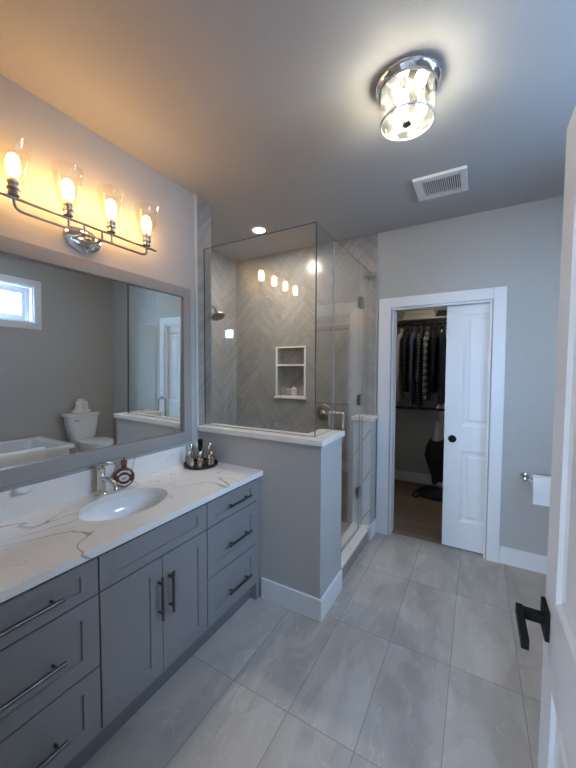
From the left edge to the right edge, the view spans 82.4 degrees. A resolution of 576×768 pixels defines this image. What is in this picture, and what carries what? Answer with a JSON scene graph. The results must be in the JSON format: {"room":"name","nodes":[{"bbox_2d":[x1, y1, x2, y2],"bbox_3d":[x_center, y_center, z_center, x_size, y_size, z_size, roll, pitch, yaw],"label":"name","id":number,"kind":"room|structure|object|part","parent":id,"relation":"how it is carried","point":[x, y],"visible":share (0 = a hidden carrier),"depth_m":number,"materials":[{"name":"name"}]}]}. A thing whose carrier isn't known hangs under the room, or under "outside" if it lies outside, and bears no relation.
{"room":"bathroom","nodes":[
{"label":"bathroom","id":0,"kind":"room"},
{"bbox_2d":[0,74,197,491],"bbox_3d":[-1.121,0.057,1.690,0.120,2.722,1.671,2,3,30],"label":"wall","id":1,"kind":"structure","parent":0,"point":[27,122],"depth_m":1.70,"materials":[{"name":"paint"}]},
{"bbox_2d":[0,148,157,255],"bbox_3d":[-0.974,-0.822,1.597,0.183,0.313,0.749,2,3,30],"label":"vanity light","id":2,"kind":"object","parent":1,"relation":"attached to","point":[80,239],"visible":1,"depth_m":1.57,"materials":[{"name":"silver metal"}]},
{"bbox_3d":[-1.101,-0.873,1.318,0.047,0.095,0.047,2,3,30],"label":"bulb","id":3,"kind":"part","parent":2,"relation":"part of","materials":[{"name":"white glass"}]},
{"bbox_3d":[-1.101,-0.890,1.317,0.128,0.156,0.128,2,3,30],"label":"lamp shade","id":4,"kind":"part","parent":2,"relation":"part of","materials":[{"name":"clear glass"}]},
{"bbox_3d":[-1.000,-0.897,1.494,0.128,0.156,0.128,2,3,30],"label":"lamp shade","id":5,"kind":"part","parent":2,"relation":"part of","materials":[{"name":"clear glass"}]},
{"bbox_3d":[-1.000,-0.880,1.495,0.047,0.095,0.047,2,3,30],"label":"bulb","id":6,"kind":"part","parent":2,"relation":"part of","materials":[{"name":"white glass"}]},
{"bbox_3d":[-0.952,-0.758,1.585,0.012,0.012,0.745,2,3,30],"label":"rod","id":7,"kind":"part","parent":2,"relation":"part of","materials":[{"name":"silver metal"}]},
{"bbox_3d":[-1.006,-0.733,1.585,0.105,0.052,0.012,2,3,30],"label":"support arm","id":8,"kind":"part","parent":2,"relation":"part of","materials":[{"name":"silver metal"}]},
{"bbox_3d":[-0.949,-0.737,1.590,0.012,0.061,0.626,2,3,30],"label":"rod","id":9,"kind":"part","parent":2,"relation":"part of","materials":[{"name":"silver metal"}]},
{"bbox_3d":[-1.031,-0.727,1.658,0.029,0.118,0.186,2,3,30],"label":"plate","id":10,"kind":"part","parent":2,"relation":"part of","materials":[{"name":"silver metal"}]},
{"bbox_3d":[-0.964,-0.736,1.659,0.105,0.052,0.012,2,3,30],"label":"support arm","id":11,"kind":"part","parent":2,"relation":"part of","materials":[{"name":"silver metal"}]},
{"bbox_3d":[-0.898,-0.904,1.671,0.128,0.156,0.128,2,3,30],"label":"lamp shade","id":12,"kind":"part","parent":2,"relation":"part of","materials":[{"name":"clear glass"}]},
{"bbox_3d":[-0.898,-0.888,1.672,0.047,0.095,0.047,2,3,30],"label":"bulb","id":13,"kind":"part","parent":2,"relation":"part of","materials":[{"name":"orange"}]},
{"bbox_3d":[-0.796,-0.895,1.850,0.047,0.095,0.047,2,3,30],"label":"bulb","id":14,"kind":"part","parent":2,"relation":"part of","materials":[{"name":"orange"}]},
{"bbox_2d":[0,235,191,487],"bbox_3d":[-1.025,-0.103,1.705,0.024,1.057,1.374,2,3,30],"label":"wall mirror","id":15,"kind":"object","parent":1,"relation":"attached to","point":[95,358],"visible":1,"depth_m":1.68,"materials":[{"name":"white mirror"}]},
{"bbox_2d":[0,442,197,522],"bbox_3d":[-1.030,0.509,1.729,0.019,0.127,1.556,2,3,30],"label":"backsplash","id":16,"kind":"structure","parent":1,"relation":"attached to","point":[23,500],"depth_m":1.64,"materials":[{"name":"white stone"}]},
{"bbox_2d":[194,194,198,425],"bbox_3d":[-0.654,-0.513,2.349,0.008,1.636,0.022,2,3,30],"label":"trim","id":17,"kind":"structure","parent":1,"relation":"attached to","point":[195,196],"depth_m":2.35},
{"bbox_2d":[211,251,235,424],"bbox_3d":[-0.918,-0.011,3.330,0.100,2.722,1.381,2,3,30],"label":"wall","id":18,"kind":"structure","parent":0,"point":[223,269],"depth_m":3.59,"materials":[{"name":"tile"}]},
{"bbox_2d":[211,304,224,320],"bbox_3d":[-0.751,-0.710,3.152,0.334,0.209,0.135,2,3,30],"label":"shower","id":19,"kind":"object","parent":18,"relation":"attached to","point":[217,315],"visible":0.74,"depth_m":3.09,"materials":[{"name":"silver metal"}]},
{"bbox_2d":[199,431,341,598],"bbox_3d":[-0.147,0.869,2.330,0.974,1.052,0.336,2,3,30],"label":"wall","id":20,"kind":"structure","parent":0,"point":[300,484],"depth_m":2.06,"materials":[{"name":"paint"}]},
{"bbox_2d":[197,196,211,438],"bbox_3d":[-0.899,0.019,2.607,0.654,2.722,0.144,2,3,30],"label":"jamb","id":21,"kind":"object","parent":20,"relation":"attached to","point":[203,208],"visible":0.21,"depth_m":2.42,"materials":[{"name":"tile"}]},
{"bbox_2d":[197,423,344,446],"bbox_3d":[-0.137,0.327,2.297,0.985,0.034,0.370,2,3,30],"label":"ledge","id":22,"kind":"structure","parent":20,"relation":"on","point":[328,437],"depth_m":2.12,"materials":[{"name":"white stone"}]},
{"bbox_2d":[204,222,316,436],"bbox_3d":[-0.224,-0.330,2.201,0.902,1.285,0.012,2,3,30],"label":"glass panel","id":23,"kind":"object","parent":22,"relation":"on","point":[313,222],"visible":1,"depth_m":2.17,"materials":[{"name":"clear glass"}]},
{"bbox_2d":[314,223,334,436],"bbox_3d":[0.237,-0.325,2.108,0.010,1.285,0.282,2,3,30],"label":"glass panel","id":24,"kind":"object","parent":22,"relation":"on","point":[317,223],"visible":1,"depth_m":2.21,"materials":[{"name":"clear glass"}]},
{"bbox_2d":[261,577,321,622],"bbox_3d":[0.013,1.341,2.054,0.429,0.134,0.015,2,3,30],"label":"baseboard","id":25,"kind":"structure","parent":20,"relation":"attached to","point":[309,606],"depth_m":2.04,"materials":[{"name":"white paint"}]},
{"bbox_2d":[320,570,341,620],"bbox_3d":[0.280,1.340,2.104,0.015,0.134,0.336,2,3,30],"label":"baseboard","id":26,"kind":"structure","parent":20,"relation":"attached to","point":[330,595],"depth_m":2.08,"materials":[{"name":"white paint"}]},
{"bbox_2d":[0,0,575,261],"bbox_3d":[0.703,-1.365,2.322,3.950,0.080,4.680,2,3,30],"label":"ceiling","id":27,"kind":"structure","parent":0,"point":[267,112],"depth_m":1.48,"materials":[{"name":"paint"}]},
{"bbox_2d":[252,227,265,232],"bbox_3d":[-0.255,-1.350,2.891,0.124,0.005,0.124,2,3,30],"label":"recessed light","id":28,"kind":"object","parent":27,"relation":"in","point":[256,229],"visible":1,"depth_m":2.89,"materials":[{"name":"beige"}]},
{"bbox_2d":[375,54,441,141],"bbox_3d":[0.512,-1.198,1.414,0.270,0.178,0.270,2,3,30],"label":"ceiling light","id":29,"kind":"object","parent":27,"relation":"attached to","point":[407,86],"visible":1,"depth_m":1.36,"materials":[{"name":"silver metal"}]},
{"bbox_3d":[0.489,-1.184,1.468,0.048,0.065,0.048,2,3,30],"label":"bulb","id":30,"kind":"part","parent":29,"relation":"part of","materials":[{"name":"beige glass"}]},
{"bbox_3d":[0.477,-1.180,1.368,0.048,0.065,0.048,2,3,30],"label":"bulb","id":31,"kind":"part","parent":29,"relation":"part of","materials":[{"name":"beige glass"}]},
{"bbox_3d":[0.569,-1.181,1.408,0.048,0.065,0.048,2,3,30],"label":"bulb","id":32,"kind":"part","parent":29,"relation":"part of","materials":[{"name":"beige glass"}]},
{"bbox_2d":[412,165,467,201],"bbox_3d":[1.004,-1.307,2.162,0.310,0.020,0.282,2,3,30],"label":"exhaust fan","id":33,"kind":"object","parent":27,"relation":"attached to","point":[455,180],"visible":1,"depth_m":2.14,"materials":[{"name":"white plastic"}]},
{"bbox_2d":[81,479,545,767],"bbox_3d":[0.693,1.409,2.439,3.650,0.070,4.680,2,3,30],"label":"floor","id":34,"kind":"structure","parent":0,"point":[418,660],"depth_m":1.60,"materials":[{"name":"grey tile"}]},
{"bbox_2d":[0,477,259,767],"bbox_3d":[-0.785,1.018,1.609,0.584,0.812,1.550,2,3,30],"label":"vanity cabinet","id":35,"kind":"object","parent":34,"relation":"on","point":[84,648],"visible":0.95,"depth_m":1.29,"materials":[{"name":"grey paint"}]},
{"bbox_3d":[-0.815,0.720,0.989,0.036,0.014,0.255,2,3,30],"label":"bar pull","id":36,"kind":"part","parent":35,"relation":"part of","materials":[{"name":"metal"}]},
{"bbox_3d":[-0.816,0.940,0.999,0.036,0.014,0.255,2,3,30],"label":"bar pull","id":37,"kind":"part","parent":35,"relation":"part of","materials":[{"name":"metal"}]},
{"bbox_3d":[-0.831,0.716,1.016,0.019,0.133,0.479,2,3,30],"label":"drawer","id":38,"kind":"part","parent":35,"relation":"part of","materials":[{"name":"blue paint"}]},
{"bbox_3d":[-0.832,0.924,1.025,0.019,0.270,0.479,2,3,30],"label":"drawer","id":39,"kind":"part","parent":35,"relation":"part of","materials":[{"name":"blue paint"}]},
{"bbox_3d":[-0.833,1.192,1.036,0.019,0.255,0.479,2,3,30],"label":"drawer","id":40,"kind":"part","parent":35,"relation":"part of","materials":[{"name":"blue paint"}]},
{"bbox_3d":[-0.817,1.217,1.010,0.036,0.014,0.255,2,3,30],"label":"bar pull","id":41,"kind":"part","parent":35,"relation":"part of","materials":[{"name":"metal"}]},
{"bbox_3d":[-0.641,1.040,1.364,0.019,0.531,0.278,2,3,30],"label":"door","id":42,"kind":"part","parent":35,"relation":"part of","materials":[{"name":"blue paint"}]},
{"bbox_2d":[0,442,262,602],"bbox_3d":[-0.793,0.531,1.595,0.565,0.158,1.556,2,3,30],"label":"countertop","id":43,"kind":"structure","parent":35,"relation":"on","point":[43,536],"depth_m":1.47,"materials":[{"name":"white stone"}]},
{"bbox_2d":[96,462,118,495],"bbox_3d":[-0.923,0.483,1.685,0.165,0.183,0.052,2,3,30],"label":"faucet","id":44,"kind":"object","parent":43,"relation":"on","point":[102,479],"visible":1,"depth_m":1.69,"materials":[{"name":"silver metal"}]},
{"bbox_3d":[-0.929,0.415,1.685,0.142,0.048,0.036,2,3,30],"label":"lever","id":45,"kind":"part","parent":44,"relation":"part of","materials":[{"name":"silver metal"}]},
{"bbox_3d":[-0.907,0.506,1.676,0.128,0.061,0.025,2,3,30],"label":"spout","id":46,"kind":"part","parent":44,"relation":"part of","materials":[{"name":"silver metal"}]},
{"bbox_2d":[79,493,165,520],"bbox_3d":[-0.793,0.675,1.614,0.343,0.131,0.458,2,3,30],"label":"sink","id":47,"kind":"object","parent":43,"relation":"in","point":[132,504],"visible":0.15,"depth_m":1.75,"materials":[{"name":"white ceramic"}]},
{"bbox_2d":[113,457,134,486],"bbox_3d":[-0.907,0.487,1.822,0.107,0.162,0.046,-1,3,-27],"label":"soap bottle","id":48,"kind":"object","parent":43,"relation":"on","point":[124,476],"visible":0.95,"depth_m":1.81,"materials":[{"name":"brown glass"}]},
{"bbox_2d":[183,458,217,469],"bbox_3d":[-0.592,0.544,2.239,0.228,0.018,0.228,2,3,30],"label":"tray","id":49,"kind":"object","parent":43,"relation":"on","point":[186,466],"visible":0.66,"depth_m":2.19,"materials":[{"name":"brown metal"}]},
{"bbox_2d":[187,451,192,465],"bbox_3d":[-0.653,0.496,2.191,0.046,0.104,0.028,2,3,30],"label":"perfume bottle","id":50,"kind":"object","parent":49,"relation":"on","point":[189,452],"visible":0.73,"depth_m":2.18,"materials":[{"name":"clear glass"}]},
{"bbox_2d":[189,444,193,457],"bbox_3d":[-0.664,0.478,2.256,0.040,0.135,0.040,2,3,30],"label":"perfume bottle","id":51,"kind":"object","parent":49,"relation":"on","point":[190,445],"visible":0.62,"depth_m":2.25,"materials":[{"name":"clear glass"}]},
{"bbox_2d":[190,458,194,466],"bbox_3d":[-0.626,0.518,2.156,0.030,0.064,0.030,2,3,30],"label":"perfume bottle","id":52,"kind":"object","parent":49,"relation":"on","point":[192,463],"visible":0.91,"depth_m":2.15,"materials":[{"name":"clear glass"}]},
{"bbox_2d":[197,439,202,459],"bbox_3d":[-0.613,0.464,2.300,0.048,0.160,0.034,2,3,30],"label":"perfume bottle","id":53,"kind":"object","parent":49,"relation":"on","point":[200,441],"visible":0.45,"depth_m":2.29,"materials":[{"name":"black glass"}]},
{"bbox_2d":[197,457,202,466],"bbox_3d":[-0.578,0.514,2.151,0.036,0.072,0.036,2,3,30],"label":"perfume bottle","id":54,"kind":"object","parent":49,"relation":"on","point":[199,464],"visible":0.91,"depth_m":2.14,"materials":[{"name":"pink glass"}]},
{"bbox_2d":[196,451,204,464],"bbox_3d":[-0.586,0.498,2.204,0.058,0.100,0.058,2,3,30],"label":"perfume bottle","id":55,"kind":"object","parent":49,"relation":"on","point":[200,452],"visible":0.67,"depth_m":2.19,"materials":[{"name":"pink glass"}]},
{"bbox_2d":[207,455,210,465],"bbox_3d":[-0.521,0.510,2.174,0.026,0.080,0.026,2,3,30],"label":"perfume bottle","id":56,"kind":"object","parent":49,"relation":"on","point":[208,459],"visible":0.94,"depth_m":2.17,"materials":[{"name":"glass"}]},
{"bbox_2d":[206,445,211,458],"bbox_3d":[-0.537,0.483,2.240,0.032,0.128,0.019,2,3,30],"label":"perfume bottle","id":57,"kind":"object","parent":49,"relation":"on","point":[207,452],"visible":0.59,"depth_m":2.23,"materials":[{"name":"clear glass"}]},
{"bbox_2d":[209,450,214,464],"bbox_3d":[-0.517,0.499,2.220,0.044,0.098,0.044,2,3,30],"label":"perfume bottle","id":58,"kind":"object","parent":49,"relation":"on","point":[211,451],"visible":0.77,"depth_m":2.21,"materials":[{"name":"clear glass"}]},
{"bbox_3d":[-0.558,0.945,1.450,0.036,0.188,0.014,2,3,30],"label":"bar pull","id":59,"kind":"part","parent":35,"relation":"part of","materials":[{"name":"metal"}]},
{"bbox_3d":[-0.529,0.943,1.501,0.036,0.188,0.014,2,3,30],"label":"bar pull","id":60,"kind":"part","parent":35,"relation":"part of","materials":[{"name":"metal"}]},
{"bbox_3d":[-0.501,1.031,1.607,0.019,0.531,0.278,2,3,30],"label":"door","id":61,"kind":"part","parent":35,"relation":"part of","materials":[{"name":"blue paint"}]},
{"bbox_3d":[-0.318,0.680,1.911,0.019,0.133,0.443,2,3,30],"label":"drawer","id":62,"kind":"part","parent":35,"relation":"part of","materials":[{"name":"blue paint"}]},
{"bbox_3d":[-0.319,0.888,1.919,0.019,0.270,0.443,2,3,30],"label":"drawer","id":63,"kind":"part","parent":35,"relation":"part of","materials":[{"name":"blue paint"}]},
{"bbox_3d":[-0.320,1.156,1.931,0.019,0.255,0.443,2,3,30],"label":"drawer","id":64,"kind":"part","parent":35,"relation":"part of","materials":[{"name":"blue paint"}]},
{"bbox_3d":[-0.281,0.903,1.933,0.036,0.014,0.200,2,3,30],"label":"bar pull","id":65,"kind":"part","parent":35,"relation":"part of","materials":[{"name":"metal"}]},
{"bbox_3d":[-0.280,0.683,1.924,0.036,0.014,0.200,2,3,30],"label":"bar pull","id":66,"kind":"part","parent":35,"relation":"part of","materials":[{"name":"metal"}]},
{"bbox_3d":[-0.282,1.179,1.945,0.036,0.014,0.200,2,3,30],"label":"bar pull","id":67,"kind":"part","parent":35,"relation":"part of","materials":[{"name":"metal"}]},
{"bbox_2d":[341,522,369,580],"bbox_3d":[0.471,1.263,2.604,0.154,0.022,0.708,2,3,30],"label":"curb","id":68,"kind":"object","parent":34,"relation":"on","point":[355,541],"visible":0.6,"depth_m":2.65,"materials":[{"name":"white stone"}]},
{"bbox_2d":[359,265,375,527],"bbox_3d":[0.673,0.117,2.905,0.107,2.240,0.289,2,3,30],"label":"glass panel","id":69,"kind":"object","parent":68,"relation":"on","point":[373,275],"visible":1,"depth_m":2.95,"materials":[{"name":"clear glass"}]},
{"bbox_2d":[328,239,363,552],"bbox_3d":[0.468,0.134,2.535,0.121,2.236,0.652,2,3,30],"label":"shower door","id":70,"kind":"structure","parent":69,"relation":"attached to","point":[358,490],"depth_m":2.74,"materials":[{"name":"clear glass"}]},
{"bbox_3d":[0.338,0.298,2.315,0.121,0.228,0.030,2,3,30],"label":"handle","id":71,"kind":"part","parent":70,"relation":"part of","materials":[{"name":"silver metal"}]},
{"bbox_2d":[412,486,442,500],"bbox_3d":[1.721,1.290,3.924,0.422,0.090,0.325,2,3,30],"label":"bag","id":72,"kind":"object","parent":34,"relation":"on","point":[431,492],"visible":0.84,"depth_m":3.86,"materials":[{"name":"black fabric"}]},
{"bbox_2d":[340,454,341,569],"bbox_3d":[0.296,0.873,2.276,0.151,1.052,0.008,2,3,30],"label":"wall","id":73,"kind":"structure","parent":0,"point":[341,454],"depth_m":2.23,"materials":[{"name":"paint"}]},
{"bbox_2d":[369,420,375,525],"bbox_3d":[0.698,0.845,2.982,0.143,1.052,0.181,2,3,30],"label":"wall","id":74,"kind":"structure","parent":0,"point":[373,424],"depth_m":2.94,"materials":[{"name":"paint"}]},
{"bbox_2d":[352,421,370,540],"bbox_3d":[0.692,0.845,2.980,0.152,1.052,0.190,2,3,30],"label":"tile","id":75,"kind":"structure","parent":74,"relation":"attached to","point":[366,425],"depth_m":2.89,"materials":[{"name":"white tile"}]},
{"bbox_2d":[351,414,377,421],"bbox_3d":[0.691,0.302,2.950,0.185,0.034,0.205,2,3,30],"label":"trim","id":76,"kind":"structure","parent":74,"relation":"attached to","point":[369,418],"depth_m":2.89,"materials":[{"name":"white stone"}]},
{"bbox_2d":[369,518,375,540],"bbox_3d":[0.762,1.306,2.957,0.014,0.134,0.169,2,3,30],"label":"baseboard","id":77,"kind":"structure","parent":74,"relation":"attached to","point":[372,530],"depth_m":2.92,"materials":[{"name":"white paint"}]},
{"bbox_2d":[236,195,563,558],"bbox_3d":[1.020,0.012,2.943,3.650,2.722,0.128,2,3,30],"label":"wall","id":78,"kind":"structure","parent":0,"point":[517,247],"depth_m":2.89,"materials":[{"name":"paint"}]},
{"bbox_2d":[274,346,305,399],"bbox_3d":[0.047,-0.120,3.465,0.380,0.545,0.120,2,3,30],"label":"niche","id":79,"kind":"object","parent":78,"relation":"attached to","point":[304,347],"visible":0.94,"depth_m":3.42,"materials":[{"name":"white stone"}]},
{"bbox_2d":[286,387,290,395],"bbox_3d":[0.006,0.078,3.497,0.054,0.085,0.054,2,3,30],"label":"toiletry bottle","id":80,"kind":"object","parent":79,"relation":"in","point":[288,390],"visible":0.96,"depth_m":3.48,"materials":[{"name":"plastic"}]},
{"bbox_2d":[291,386,296,395],"bbox_3d":[0.064,0.069,3.470,0.060,0.105,0.060,2,3,30],"label":"toiletry bottle","id":81,"kind":"object","parent":79,"relation":"in","point":[293,390],"visible":1,"depth_m":3.44,"materials":[{"name":"white plastic"}]},
{"bbox_2d":[317,404,331,419],"bbox_3d":[0.346,0.280,3.232,0.166,0.164,0.058,2,3,30],"label":"shower valve","id":82,"kind":"object","parent":78,"relation":"attached to","point":[323,409],"visible":0.94,"depth_m":3.24,"materials":[{"name":"silver metal"}]},
{"bbox_3d":[0.366,0.281,3.210,0.110,0.052,0.038,2,3,30],"label":"lever","id":83,"kind":"part","parent":82,"relation":"part of","materials":[{"name":"silver metal"}]},
{"bbox_2d":[375,233,378,414],"bbox_3d":[0.803,-0.534,2.976,0.005,1.635,0.008,2,3,30],"label":"trim","id":84,"kind":"structure","parent":78,"relation":"attached to","point":[378,233],"depth_m":2.98,"materials":[{"name":"silver metal"}]},
{"bbox_2d":[376,286,507,562],"bbox_3d":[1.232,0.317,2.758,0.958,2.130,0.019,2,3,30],"label":"door frame","id":85,"kind":"structure","parent":78,"relation":"attached to","point":[499,294],"depth_m":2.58,"materials":[{"name":"white paint"}]},
{"bbox_2d":[442,303,489,553],"bbox_3d":[1.655,0.372,2.595,0.762,2.012,0.041,2,3,30],"label":"sliding closet door","id":86,"kind":"structure","parent":78,"relation":"in","point":[468,326],"depth_m":2.69,"materials":[{"name":"white paint"}]},
{"bbox_3d":[1.368,0.457,2.743,0.062,0.062,0.005,2,3,30],"label":"finger pull","id":87,"kind":"part","parent":86,"relation":"part of","materials":[{"name":"black metal"}]},
{"bbox_2d":[499,546,546,573],"bbox_3d":[2.107,1.338,2.300,1.062,0.134,0.015,2,3,30],"label":"baseboard","id":88,"kind":"structure","parent":78,"relation":"attached to","point":[530,561],"depth_m":2.48,"materials":[{"name":"white paint"}]},
{"bbox_2d":[520,472,532,481],"bbox_3d":[1.820,0.695,2.391,0.216,0.052,0.098,2,3,30],"label":"paper holder","id":89,"kind":"object","parent":78,"relation":"attached to","point":[524,476],"visible":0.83,"depth_m":2.44,"materials":[{"name":"silver metal"}]},
{"bbox_3d":[1.749,0.693,2.431,0.052,0.052,0.098,2,3,30],"label":"post","id":90,"kind":"part","parent":89,"relation":"part of","materials":[{"name":"silver metal"}]},
{"bbox_2d":[531,474,550,506],"bbox_3d":[1.810,0.752,2.354,0.105,0.198,0.116,2,3,30],"label":"toilet paper","id":91,"kind":"object","parent":89,"relation":"hanging from","point":[540,485],"visible":0.8,"depth_m":2.31,"materials":[{"name":"white paper"}]},
{"bbox_2d":[395,308,446,474],"bbox_3d":[2.328,-0.031,4.068,2.500,2.722,0.130,2,3,30],"label":"wall","id":92,"kind":"structure","parent":0,"point":[413,428],"depth_m":4.38,"materials":[{"name":"paint"}]},
{"bbox_2d":[394,469,442,486],"bbox_3d":[2.287,1.264,4.060,2.300,0.134,0.015,2,3,30],"label":"baseboard","id":93,"kind":"structure","parent":92,"relation":"attached to","point":[415,477],"depth_m":4.39,"materials":[{"name":"white paint"}]},
{"bbox_2d":[396,405,444,410],"bbox_3d":[2.207,0.305,3.873,2.297,0.110,0.350,2,3,30],"label":"clothes rod","id":94,"kind":"object","parent":92,"relation":"attached to","point":[438,408],"visible":0.19,"depth_m":4.02,"materials":[{"name":"brown metal"}]},
{"bbox_2d":[397,321,446,326],"bbox_3d":[2.211,-0.721,3.830,2.297,0.110,0.350,2,3,30],"label":"clothes rod","id":95,"kind":"object","parent":92,"relation":"attached to","point":[441,323],"visible":0.24,"depth_m":3.99,"materials":[{"name":"brown metal"}]},
{"bbox_2d":[397,316,446,323],"bbox_3d":[2.223,-0.792,3.849,2.298,0.020,0.300,2,3,30],"label":"closet shelf","id":96,"kind":"object","parent":92,"relation":"attached to","point":[438,318],"visible":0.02,"depth_m":4.12,"materials":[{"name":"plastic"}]},
{"bbox_2d":[403,313,435,318],"bbox_3d":[1.667,-0.842,4.154,0.370,0.050,0.260,2,3,30],"label":"folded blanket","id":97,"kind":"object","parent":96,"relation":"on","point":[425,314],"visible":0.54,"depth_m":4.04,"materials":[{"name":"beige fabric"}]},
{"bbox_2d":[405,309,434,314],"bbox_3d":[1.669,-0.891,4.154,0.330,0.047,0.255,2,3,30],"label":"folded blanket","id":98,"kind":"object","parent":97,"relation":"on","point":[430,310],"visible":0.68,"depth_m":4.04,"materials":[{"name":"beige fabric"}]},
{"bbox_2d":[436,310,446,316],"bbox_3d":[1.954,-0.847,3.990,0.270,0.075,0.260,2,3,30],"label":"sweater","id":99,"kind":"object","parent":96,"relation":"on","point":[439,312],"visible":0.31,"depth_m":3.92,"materials":[{"name":"fabric"}]},
{"bbox_3d":[-0.140,0.122,0.235,3.270,2.722,0.120,2,3,30],"label":"wall","id":100,"kind":"structure","parent":0,"visible":0},
{"bbox_2d":[515,106,575,767],"bbox_3d":[0.412,0.454,0.454,0.096,2.020,0.764,2,3,30],"label":"entry door","id":101,"kind":"structure","parent":100,"relation":"in","point":[556,616],"depth_m":0.67,"materials":[{"name":"white paint"}]},
{"bbox_3d":[0.549,0.539,0.735,0.060,0.066,0.143,2,3,30],"label":"lever handle","id":102,"kind":"part","parent":101,"relation":"part of","materials":[{"name":"black metal"}]},
{"bbox_3d":[1.828,-0.665,3.885,0.012,0.152,0.384,2,3,30],"label":"hanger","id":103,"kind":"object","parent":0,"visible":0},
{"bbox_2d":[437,326,445,405],"bbox_3d":[1.826,-0.216,3.904,0.079,0.916,0.587,2,3,30],"label":"jacket","id":104,"kind":"object","parent":103,"relation":"hanging from","point":[442,336],"visible":0.96,"depth_m":3.73,"materials":[{"name":"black fabric"}]},
{"bbox_3d":[1.423,-0.676,4.117,0.012,0.152,0.384,2,3,30],"label":"hanger","id":105,"kind":"object","parent":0,"visible":0},
{"bbox_2d":[396,329,404,400],"bbox_3d":[1.421,-0.237,4.135,0.066,0.896,0.587,2,3,30],"label":"shirt","id":106,"kind":"object","parent":105,"relation":"hanging from","point":[400,395],"visible":0.59,"depth_m":3.98,"materials":[{"name":"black fabric"}]},
{"bbox_3d":[1.488,-0.674,4.080,0.012,0.152,0.384,2,3,30],"label":"hanger","id":107,"kind":"object","parent":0,"visible":0},
{"bbox_2d":[402,328,409,391],"bbox_3d":[1.487,-0.295,4.095,0.070,0.776,0.587,2,3,30],"label":"shirt","id":108,"kind":"object","parent":107,"relation":"hanging from","point":[405,340],"visible":0.68,"depth_m":3.92,"materials":[{"name":"black fabric"}]},
{"bbox_3d":[1.552,-0.673,4.043,0.012,0.152,0.384,2,3,30],"label":"hanger","id":109,"kind":"object","parent":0,"visible":0},
{"bbox_2d":[408,328,416,405],"bbox_3d":[1.549,-0.214,4.062,0.066,0.936,0.587,2,3,30],"label":"shirt","id":110,"kind":"object","parent":109,"relation":"hanging from","point":[412,339],"visible":0.77,"depth_m":3.90,"materials":[{"name":"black fabric"}]},
{"bbox_3d":[1.618,-0.671,4.005,0.012,0.152,0.384,2,3,30],"label":"hanger","id":111,"kind":"object","parent":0,"visible":0},
{"bbox_2d":[415,328,423,408],"bbox_3d":[1.615,-0.197,4.025,0.070,0.966,0.587,2,3,30],"label":"shirt","id":112,"kind":"object","parent":111,"relation":"hanging from","point":[419,338],"visible":0.8,"depth_m":3.86,"materials":[{"name":"black fabric"}]},
{"bbox_3d":[1.685,-0.669,3.966,0.012,0.152,0.384,2,3,30],"label":"hanger","id":113,"kind":"object","parent":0,"visible":0},
{"bbox_2d":[422,327,430,400],"bbox_3d":[1.684,-0.240,3.984,0.073,0.876,0.587,2,3,30],"label":"shirt","id":114,"kind":"object","parent":113,"relation":"hanging from","point":[426,339],"visible":0.8,"depth_m":3.78,"materials":[{"name":"grey fabric"}]},
{"bbox_3d":[1.753,-0.667,3.928,0.012,0.152,0.384,2,3,30],"label":"hanger","id":115,"kind":"object","parent":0,"visible":0},
{"bbox_2d":[430,327,437,392],"bbox_3d":[1.752,-0.288,3.943,0.072,0.776,0.587,2,3,30],"label":"shirt","id":116,"kind":"object","parent":115,"relation":"hanging from","point":[434,337],"visible":0.94,"depth_m":3.78,"materials":[{"name":"black fabric"}]},
{"bbox_3d":[1.796,0.360,3.944,0.012,0.152,0.384,2,3,30],"label":"hanger","id":117,"kind":"object","parent":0,"visible":0},
{"bbox_2d":[424,418,443,484],"bbox_3d":[1.766,0.796,3.944,0.234,0.775,0.440,2,3,30],"label":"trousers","id":118,"kind":"object","parent":117,"relation":"hanging from","point":[434,451],"visible":0.88,"depth_m":3.83,"materials":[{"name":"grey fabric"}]}
]}

